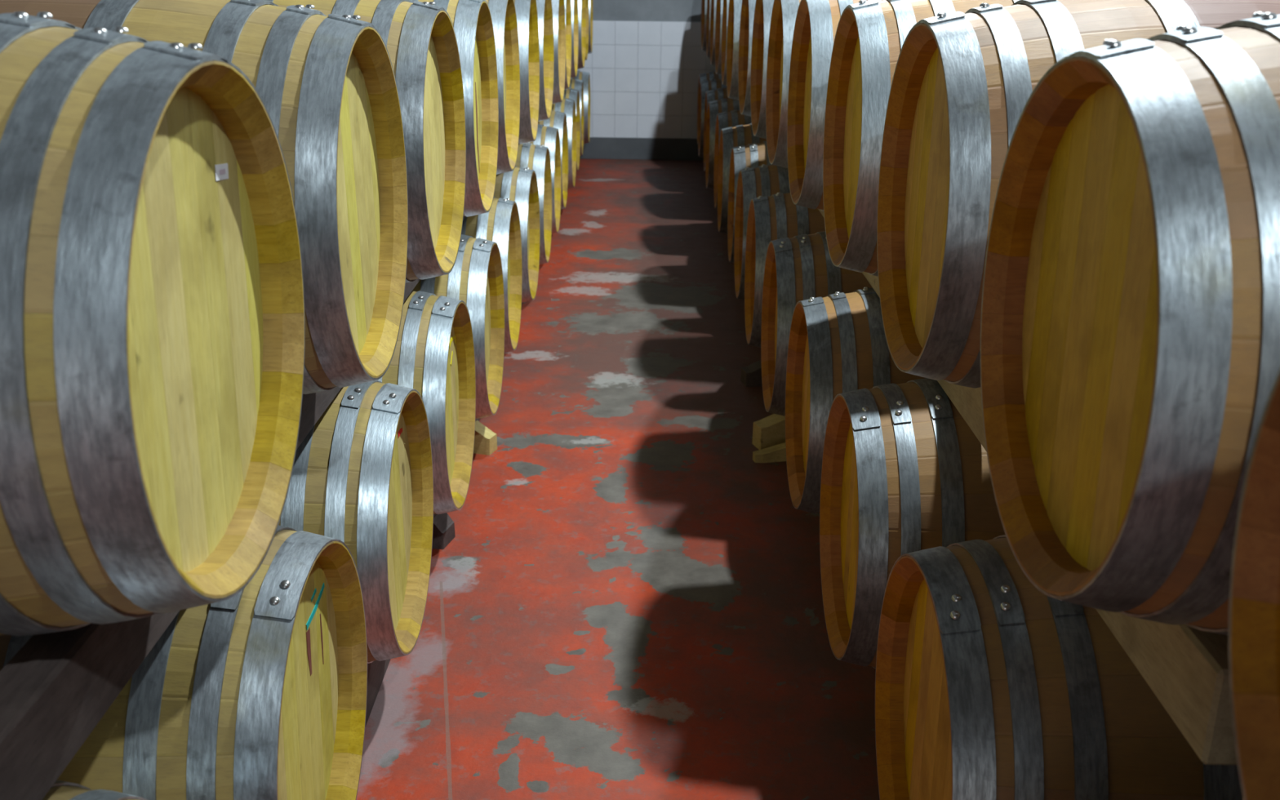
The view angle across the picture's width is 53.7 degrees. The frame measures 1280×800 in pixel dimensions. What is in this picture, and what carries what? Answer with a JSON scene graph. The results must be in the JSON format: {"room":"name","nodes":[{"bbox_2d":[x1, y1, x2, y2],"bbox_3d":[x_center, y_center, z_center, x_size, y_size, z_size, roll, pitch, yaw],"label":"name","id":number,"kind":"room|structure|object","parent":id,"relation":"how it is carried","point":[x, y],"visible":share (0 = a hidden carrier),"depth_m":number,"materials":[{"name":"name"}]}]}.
{"room":"wine cellar","nodes":[
{"label":"wine cellar","id":0,"kind":"room"},
{"bbox_2d":[355,159,879,799],"bbox_3d":[0.004,0.348,4.059,6.800,0.001,15.450,1,19,0],"label":"floor","id":1,"kind":"structure","parent":0,"point":[624,602],"depth_m":3.59,"materials":[{"name":"red paint"}]},
{"bbox_2d":[431,512,455,549],"bbox_3d":[-0.592,0.386,3.791,0.041,0.090,0.100,5,20,13],"label":"chock","id":2,"kind":"object","parent":1,"relation":"on","point":[443,529],"visible":0.8,"depth_m":3.77,"materials":[{"name":"brown wood"}]},
{"bbox_2d":[364,302,523,727],"bbox_3d":[-0.634,-0.402,5.973,0.065,0.158,11.150,1,19,0],"label":"timber beam","id":3,"kind":"structure","parent":1,"relation":"on","point":[376,670],"depth_m":2.96,"materials":[{"name":"brown wood"}]},
{"bbox_2d":[42,779,147,799],"bbox_3d":[-0.986,0.743,1.368,0.950,0.697,0.691,1,19,0],"label":"wine barrel","id":4,"kind":"object","parent":3,"relation":"on","point":[60,789],"visible":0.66,"depth_m":1.43,"materials":[{"name":"brown wood"}]},
{"bbox_2d":[0,143,519,799],"bbox_3d":[-0.624,-1.153,5.715,0.065,0.116,11.150,1,19,0],"label":"timber beam","id":5,"kind":"structure","parent":4,"relation":"on","point":[55,690],"depth_m":1.38,"materials":[{"name":"brown wood"}]},
{"bbox_2d":[0,11,305,635],"bbox_3d":[-0.918,-0.083,1.380,0.950,0.697,0.691,1,19,0],"label":"wine barrel","id":6,"kind":"object","parent":5,"relation":"on","point":[153,320],"visible":1,"depth_m":1.23,"materials":[{"name":"brown wood"}]},
{"bbox_2d":[0,0,408,394],"bbox_3d":[-0.913,-0.332,2.103,0.950,0.697,0.691,1,19,0],"label":"wine barrel","id":7,"kind":"object","parent":5,"relation":"on","point":[327,88],"visible":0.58,"depth_m":1.91,"materials":[{"name":"brown wood"}]},
{"bbox_2d":[266,0,466,283],"bbox_3d":[-0.908,-0.584,2.836,0.950,0.698,0.691,1,19,1],"label":"wine barrel","id":8,"kind":"object","parent":5,"relation":"on","point":[419,37],"visible":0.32,"depth_m":2.75,"materials":[{"name":"brown wood"}]},
{"bbox_2d":[408,0,498,217],"bbox_3d":[-0.905,-0.829,3.548,0.950,0.698,0.691,1,19,0],"label":"wine barrel","id":9,"kind":"object","parent":5,"relation":"on","point":[471,20],"visible":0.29,"depth_m":3.63,"materials":[{"name":"brown wood"}]},
{"bbox_2d":[513,0,539,144],"bbox_3d":[-0.894,-1.331,5.006,0.950,0.698,0.691,1,19,0],"label":"wine barrel","id":10,"kind":"object","parent":5,"relation":"on","point":[526,14],"visible":0.16,"depth_m":4.92,"materials":[{"name":"brown wood"}]},
{"bbox_2d":[551,0,565,104],"bbox_3d":[-0.875,-1.832,6.472,0.950,0.693,0.691,1,19,0],"label":"wine barrel","id":11,"kind":"object","parent":5,"relation":"on","point":[558,6],"visible":0.11,"depth_m":6.60,"materials":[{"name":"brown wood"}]},
{"bbox_2d":[577,0,586,69],"bbox_3d":[-0.859,-2.579,8.640,0.950,0.694,0.690,1,19,1],"label":"wine barrel","id":12,"kind":"object","parent":5,"relation":"on","point":[581,3],"visible":0.1,"depth_m":8.81,"materials":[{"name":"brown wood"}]},
{"bbox_3d":[-1.164,-1.160,5.716,0.065,0.116,11.150,1,19,0],"label":"timber beam","id":13,"kind":"structure","parent":4,"relation":"on","visible":0},
{"bbox_2d":[485,0,519,174],"bbox_3d":[-0.908,-1.077,4.275,0.950,0.694,0.691,1,19,0],"label":"wine barrel","id":14,"kind":"object","parent":13,"relation":"on","point":[503,12],"visible":0.17,"depth_m":4.42,"materials":[{"name":"brown wood"}]},
{"bbox_2d":[536,0,554,121],"bbox_3d":[-0.889,-1.584,5.743,0.950,0.697,0.691,1,19,1],"label":"wine barrel","id":15,"kind":"object","parent":13,"relation":"on","point":[544,9],"visible":0.15,"depth_m":5.91,"materials":[{"name":"brown wood"}]},
{"bbox_2d":[564,0,571,89],"bbox_3d":[-0.880,-2.077,7.181,0.950,0.694,0.691,1,19,0],"label":"wine barrel","id":16,"kind":"object","parent":13,"relation":"on","point":[567,2],"visible":0.07,"depth_m":7.41,"materials":[{"name":"brown wood"}]},
{"bbox_2d":[570,0,578,78],"bbox_3d":[-0.876,-2.331,7.920,0.950,0.694,0.691,1,19,0],"label":"wine barrel","id":17,"kind":"object","parent":13,"relation":"on","point":[574,3],"visible":0.15,"depth_m":8.10,"materials":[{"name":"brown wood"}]},
{"bbox_2d":[585,0,588,60],"bbox_3d":[-0.869,-2.826,9.359,0.950,0.694,0.691,1,19,1],"label":"wine barrel","id":18,"kind":"object","parent":13,"relation":"on","point":[587,1],"visible":0.04,"depth_m":9.60,"materials":[{"name":"brown wood"}]},
{"bbox_2d":[587,0,592,53],"bbox_3d":[-0.861,-3.079,10.094,0.950,0.694,0.691,1,19,0],"label":"wine barrel","id":19,"kind":"object","parent":13,"relation":"on","point":[590,2],"visible":0.06,"depth_m":10.29,"materials":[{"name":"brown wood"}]},
{"bbox_2d":[0,525,367,799],"bbox_3d":[-0.981,0.511,2.052,0.950,0.691,0.691,1,19,0],"label":"wine barrel","id":20,"kind":"object","parent":3,"relation":"on","point":[260,692],"visible":0.47,"depth_m":1.79,"materials":[{"name":"brown wood"}]},
{"bbox_2d":[278,380,433,663],"bbox_3d":[-0.976,0.258,2.779,0.950,0.697,0.691,1,19,0],"label":"wine barrel","id":21,"kind":"object","parent":3,"relation":"on","point":[362,478],"visible":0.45,"depth_m":2.56,"materials":[{"name":"brown wood"}]},
{"bbox_2d":[377,290,475,514],"bbox_3d":[-0.971,0.005,3.514,0.950,0.697,0.691,1,19,0],"label":"wine barrel","id":22,"kind":"object","parent":3,"relation":"on","point":[433,356],"visible":0.27,"depth_m":3.34,"materials":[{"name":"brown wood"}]},
{"bbox_2d":[412,234,504,418],"bbox_3d":[-0.962,-0.247,4.250,0.950,0.695,0.691,1,19,0],"label":"wine barrel","id":23,"kind":"object","parent":3,"relation":"on","point":[475,278],"visible":0.2,"depth_m":4.06,"materials":[{"name":"brown wood"}]},
{"bbox_2d":[461,196,522,352],"bbox_3d":[-0.966,-0.494,4.965,0.950,0.697,0.690,1,19,0],"label":"wine barrel","id":24,"kind":"object","parent":3,"relation":"on","point":[500,225],"visible":0.21,"depth_m":4.82,"materials":[{"name":"brown wood"}]},
{"bbox_2d":[493,165,539,302],"bbox_3d":[-0.955,-0.754,5.719,0.950,0.697,0.691,1,19,1],"label":"wine barrel","id":25,"kind":"object","parent":3,"relation":"on","point":[520,185],"visible":0.2,"depth_m":5.55,"materials":[{"name":"brown wood"}]},
{"bbox_2d":[515,142,551,264],"bbox_3d":[-0.944,-1.000,6.434,0.950,0.697,0.691,1,19,0],"label":"wine barrel","id":26,"kind":"object","parent":3,"relation":"on","point":[536,157],"visible":0.16,"depth_m":6.27,"materials":[{"name":"brown wood"}]},
{"bbox_2d":[529,124,560,234],"bbox_3d":[-0.941,-1.249,7.165,0.950,0.693,0.691,1,19,0],"label":"wine barrel","id":27,"kind":"object","parent":3,"relation":"on","point":[548,136],"visible":0.21,"depth_m":7.03,"materials":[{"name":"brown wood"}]},
{"bbox_2d":[537,110,568,208],"bbox_3d":[-0.942,-1.499,7.890,0.950,0.694,0.691,1,19,0],"label":"wine barrel","id":28,"kind":"object","parent":3,"relation":"on","point":[557,120],"visible":0.13,"depth_m":7.95,"materials":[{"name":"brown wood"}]},
{"bbox_2d":[551,97,576,188],"bbox_3d":[-0.924,-1.756,8.639,0.950,0.694,0.691,1,19,0],"label":"wine barrel","id":29,"kind":"object","parent":3,"relation":"on","point":[567,106],"visible":0.14,"depth_m":8.45,"materials":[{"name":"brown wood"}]},
{"bbox_2d":[563,88,580,170],"bbox_3d":[-0.932,-2.000,9.348,0.950,0.694,0.691,1,19,0],"label":"wine barrel","id":30,"kind":"object","parent":3,"relation":"on","point":[571,94],"visible":0.12,"depth_m":9.52,"materials":[{"name":"brown wood"}]},
{"bbox_2d":[568,78,583,155],"bbox_3d":[-0.934,-2.256,10.091,0.950,0.694,0.691,1,19,0],"label":"wine barrel","id":31,"kind":"object","parent":3,"relation":"on","point":[576,84],"visible":0.12,"depth_m":9.97,"materials":[{"name":"brown wood"}]},
{"bbox_2d":[572,70,590,143],"bbox_3d":[-0.910,-2.505,10.814,0.950,0.694,0.691,1,19,0],"label":"wine barrel","id":32,"kind":"object","parent":3,"relation":"on","point":[583,76],"visible":0.12,"depth_m":10.62,"materials":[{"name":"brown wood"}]},
{"bbox_2d":[473,420,497,455],"bbox_3d":[-0.565,0.134,4.507,0.090,0.100,0.070,7,20,18],"label":"chock","id":33,"kind":"object","parent":1,"relation":"on","point":[485,440],"visible":0.7,"depth_m":4.49,"materials":[{"name":"brown wood"}]},
{"bbox_2d":[740,360,762,386],"bbox_3d":[0.523,-0.129,5.282,0.184,0.120,0.090,-3,19,-12],"label":"chock","id":34,"kind":"object","parent":1,"relation":"on","point":[751,375],"visible":0.47,"depth_m":5.25,"materials":[{"name":"brown wood"}]},
{"bbox_2d":[751,413,785,449],"bbox_3d":[0.516,0.099,4.596,0.196,0.135,0.085,-6,20,-18],"label":"chock","id":35,"kind":"object","parent":1,"relation":"on","point":[769,431],"visible":0.43,"depth_m":4.55,"materials":[{"name":"brown wood"}]},
{"bbox_2d":[752,442,786,462],"bbox_3d":[0.505,0.178,4.473,0.211,0.065,0.050,-4,19,-13],"label":"chock","id":36,"kind":"object","parent":1,"relation":"on","point":[777,453],"visible":0.57,"depth_m":4.45,"materials":[{"name":"brown wood"}]},
{"bbox_3d":[0.671,-0.383,5.971,0.065,0.155,11.150,1,19,0],"label":"timber beam","id":37,"kind":"structure","parent":1,"relation":"on","visible":0},
{"bbox_2d":[697,71,721,143],"bbox_3d":[0.976,-2.480,10.809,0.950,0.694,0.691,1,19,0],"label":"wine barrel","id":38,"kind":"object","parent":37,"relation":"on","point":[709,76],"visible":0.16,"depth_m":10.65,"materials":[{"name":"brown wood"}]},
{"bbox_2d":[703,88,729,171],"bbox_3d":[0.959,-1.982,9.361,0.950,0.694,0.691,1,19,0],"label":"wine barrel","id":39,"kind":"object","parent":37,"relation":"on","point":[719,94],"visible":0.12,"depth_m":9.21,"materials":[{"name":"brown wood"}]},
{"bbox_2d":[713,110,751,208],"bbox_3d":[0.955,-1.494,7.943,0.950,0.694,0.691,1,19,0],"label":"wine barrel","id":40,"kind":"object","parent":37,"relation":"on","point":[733,118],"visible":0.15,"depth_m":7.80,"materials":[{"name":"brown wood"}]},
{"bbox_2d":[727,141,771,262],"bbox_3d":[0.943,-0.996,6.494,0.950,0.695,0.691,1,19,1],"label":"wine barrel","id":41,"kind":"object","parent":37,"relation":"on","point":[754,155],"visible":0.18,"depth_m":6.32,"materials":[{"name":"brown wood"}]},
{"bbox_2d":[744,192,825,347],"bbox_3d":[0.916,-0.508,5.071,0.950,0.697,0.691,1,19,1],"label":"wine barrel","id":42,"kind":"object","parent":37,"relation":"on","point":[774,217],"visible":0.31,"depth_m":4.84,"materials":[{"name":"brown wood"}]},
{"bbox_2d":[785,286,924,513],"bbox_3d":[0.915,0.018,3.541,0.950,0.698,0.691,1,19,0],"label":"wine barrel","id":43,"kind":"object","parent":37,"relation":"on","point":[837,344],"visible":0.28,"depth_m":3.32,"materials":[{"name":"brown wood"}]},
{"bbox_2d":[819,377,1005,668],"bbox_3d":[0.909,0.283,2.778,0.950,0.692,0.690,1,19,1],"label":"wine barrel","id":44,"kind":"object","parent":37,"relation":"on","point":[903,472],"visible":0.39,"depth_m":2.53,"materials":[{"name":"brown wood"}]},
{"bbox_2d":[875,534,1243,799],"bbox_3d":[0.904,0.545,2.020,0.950,0.691,0.691,1,19,0],"label":"wine barrel","id":45,"kind":"object","parent":37,"relation":"on","point":[989,685],"visible":0.65,"depth_m":1.76,"materials":[{"name":"brown wood"}]},
{"bbox_3d":[1.211,-0.375,5.970,0.065,0.155,11.150,1,19,0],"label":"timber beam","id":46,"kind":"structure","parent":1,"relation":"on","visible":0},
{"bbox_2d":[697,78,727,157],"bbox_3d":[0.953,-2.236,10.098,0.950,0.694,0.691,1,19,0],"label":"wine barrel","id":47,"kind":"object","parent":46,"relation":"on","point":[713,84],"visible":0.19,"depth_m":9.90,"materials":[{"name":"brown wood"}]},
{"bbox_2d":[705,97,739,190],"bbox_3d":[0.938,-1.738,8.649,0.950,0.693,0.690,1,19,0],"label":"wine barrel","id":48,"kind":"object","parent":46,"relation":"on","point":[715,107],"visible":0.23,"depth_m":8.44,"materials":[{"name":"brown wood"}]},
{"bbox_2d":[717,123,766,234],"bbox_3d":[0.934,-1.247,7.225,0.950,0.692,0.691,1,19,1],"label":"wine barrel","id":49,"kind":"object","parent":46,"relation":"on","point":[738,135],"visible":0.19,"depth_m":7.02,"materials":[{"name":"brown wood"}]},
{"bbox_2d":[733,164,790,300],"bbox_3d":[0.926,-0.752,5.780,0.950,0.698,0.691,1,19,0],"label":"wine barrel","id":50,"kind":"object","parent":46,"relation":"on","point":[762,180],"visible":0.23,"depth_m":5.59,"materials":[{"name":"brown wood"}]},
{"bbox_3d":[1.224,-1.299,6.173,0.065,0.120,10.165,1,19,0],"label":"timber beam","id":51,"kind":"structure","parent":50,"relation":"on","visible":0},
{"bbox_2d":[710,0,716,66],"bbox_3d":[0.980,-2.640,8.843,0.950,0.694,0.691,1,19,0],"label":"wine barrel","id":52,"kind":"object","parent":51,"relation":"on","point":[713,14],"visible":0.1,"depth_m":9.05,"materials":[{"name":"brown wood"}]},
{"bbox_2d":[715,0,723,75],"bbox_3d":[0.974,-2.387,8.107,0.950,0.694,0.691,1,19,0],"label":"wine barrel","id":53,"kind":"object","parent":51,"relation":"on","point":[719,6],"visible":0.12,"depth_m":8.32,"materials":[{"name":"brown wood"}]},
{"bbox_2d":[721,0,728,85],"bbox_3d":[0.966,-2.133,7.368,0.950,0.694,0.690,1,19,1],"label":"wine barrel","id":54,"kind":"object","parent":51,"relation":"on","point":[726,2],"visible":0.09,"depth_m":7.59,"materials":[{"name":"brown wood"}]},
{"bbox_2d":[726,0,742,100],"bbox_3d":[0.948,-1.878,6.627,0.950,0.694,0.691,1,19,0],"label":"wine barrel","id":55,"kind":"object","parent":51,"relation":"on","point":[735,6],"visible":0.18,"depth_m":6.57,"materials":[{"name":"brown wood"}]},
{"bbox_2d":[750,0,773,138],"bbox_3d":[0.950,-1.366,5.134,0.950,0.697,0.691,1,19,0],"label":"wine barrel","id":56,"kind":"object","parent":51,"relation":"on","point":[763,8],"visible":0.13,"depth_m":5.31,"materials":[{"name":"brown wood"}]},
{"bbox_2d":[765,0,800,168],"bbox_3d":[0.941,-1.111,4.393,0.950,0.697,0.691,1,19,0],"label":"wine barrel","id":57,"kind":"object","parent":51,"relation":"on","point":[784,14],"visible":0.19,"depth_m":4.53,"materials":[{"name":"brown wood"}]},
{"bbox_2d":[786,0,880,211],"bbox_3d":[0.933,-0.854,3.645,0.950,0.697,0.691,1,19,0],"label":"wine barrel","id":58,"kind":"object","parent":51,"relation":"on","point":[816,22],"visible":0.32,"depth_m":3.56,"materials":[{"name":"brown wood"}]},
{"bbox_2d":[760,231,872,415],"bbox_3d":[0.914,-0.244,4.306,0.950,0.696,0.691,1,19,0],"label":"wine barrel","id":59,"kind":"object","parent":46,"relation":"on","point":[799,268],"visible":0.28,"depth_m":4.08,"materials":[{"name":"brown wood"}]},
{"bbox_2d":[817,208,1237,764],"bbox_3d":[0.684,-1.306,6.174,0.065,0.120,10.165,1,19,0],"label":"timber beam","id":60,"kind":"structure","parent":59,"relation":"on","point":[1186,668],"depth_m":1.44,"materials":[{"name":"brown wood"}]},
{"bbox_2d":[701,0,706,51],"bbox_3d":[0.990,-3.154,10.340,0.950,0.692,0.691,1,19,0],"label":"wine barrel","id":61,"kind":"object","parent":60,"relation":"on","point":[704,2],"visible":0.08,"depth_m":10.55,"materials":[{"name":"brown wood"}]},
{"bbox_2d":[706,0,711,57],"bbox_3d":[0.991,-2.897,9.590,0.950,0.693,0.691,1,19,0],"label":"wine barrel","id":62,"kind":"object","parent":60,"relation":"on","point":[708,2],"visible":0.05,"depth_m":9.82,"materials":[{"name":"brown wood"}]},
{"bbox_2d":[737,0,755,116],"bbox_3d":[0.958,-1.626,5.893,0.950,0.695,0.691,1,19,0],"label":"wine barrel","id":63,"kind":"object","parent":60,"relation":"on","point":[748,6],"visible":0.12,"depth_m":6.08,"materials":[{"name":"brown wood"}]},
{"bbox_2d":[822,0,1018,276],"bbox_3d":[0.934,-0.593,2.885,0.950,0.698,0.691,1,19,0],"label":"wine barrel","id":64,"kind":"object","parent":60,"relation":"on","point":[870,36],"visible":0.27,"depth_m":2.74,"materials":[{"name":"brown wood"}]},
{"bbox_2d":[876,0,1279,388],"bbox_3d":[0.929,-0.333,2.130,0.950,0.697,0.691,1,19,0],"label":"wine barrel","id":65,"kind":"object","parent":60,"relation":"on","point":[962,84],"visible":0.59,"depth_m":1.94,"materials":[{"name":"brown wood"}]},
{"bbox_2d":[980,12,1279,635],"bbox_3d":[0.923,-0.073,1.375,0.950,0.698,0.691,1,19,0],"label":"wine barrel","id":66,"kind":"object","parent":60,"relation":"on","point":[1130,322],"visible":0.94,"depth_m":1.25,"materials":[{"name":"brown wood"}]},
{"bbox_3d":[0.899,0.804,1.258,0.950,0.697,0.691,1,19,0],"label":"wine barrel","id":67,"kind":"object","parent":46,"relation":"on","visible":0},
{"bbox_3d":[0.647,0.529,0.838,0.065,0.120,0.950,1,19,0],"label":"timber beam","id":68,"kind":"structure","parent":67,"relation":"on","visible":0},
{"bbox_2d":[1228,368,1279,799],"bbox_3d":[0.918,0.172,0.661,0.950,0.697,0.691,1,19,0],"label":"wine barrel","id":69,"kind":"object","parent":68,"relation":"on","point":[1254,608],"visible":1,"depth_m":0.93,"materials":[{"name":"brown wood"}]},
{"bbox_2d":[577,0,715,138],"bbox_3d":[0.082,-4.227,10.751,6.800,4.300,0.218,1,19,0],"label":"wall","id":70,"kind":"structure","parent":0,"point":[638,90],"depth_m":11.08,"materials":[{"name":"white tile"}]},
{"bbox_2d":[579,137,703,160],"bbox_3d":[0.055,-2.249,11.319,6.800,0.190,0.030,1,19,0],"label":"baseboard","id":71,"kind":"structure","parent":70,"relation":"attached to","point":[597,148],"depth_m":11.30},
{"bbox_2d":[582,20,715,138],"bbox_3d":[0.063,-2.815,11.134,6.800,1.000,0.012,1,19,0],"label":"grout","id":72,"kind":"structure","parent":70,"relation":"attached to","point":[592,114],"depth_m":11.10,"materials":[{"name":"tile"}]}
]}

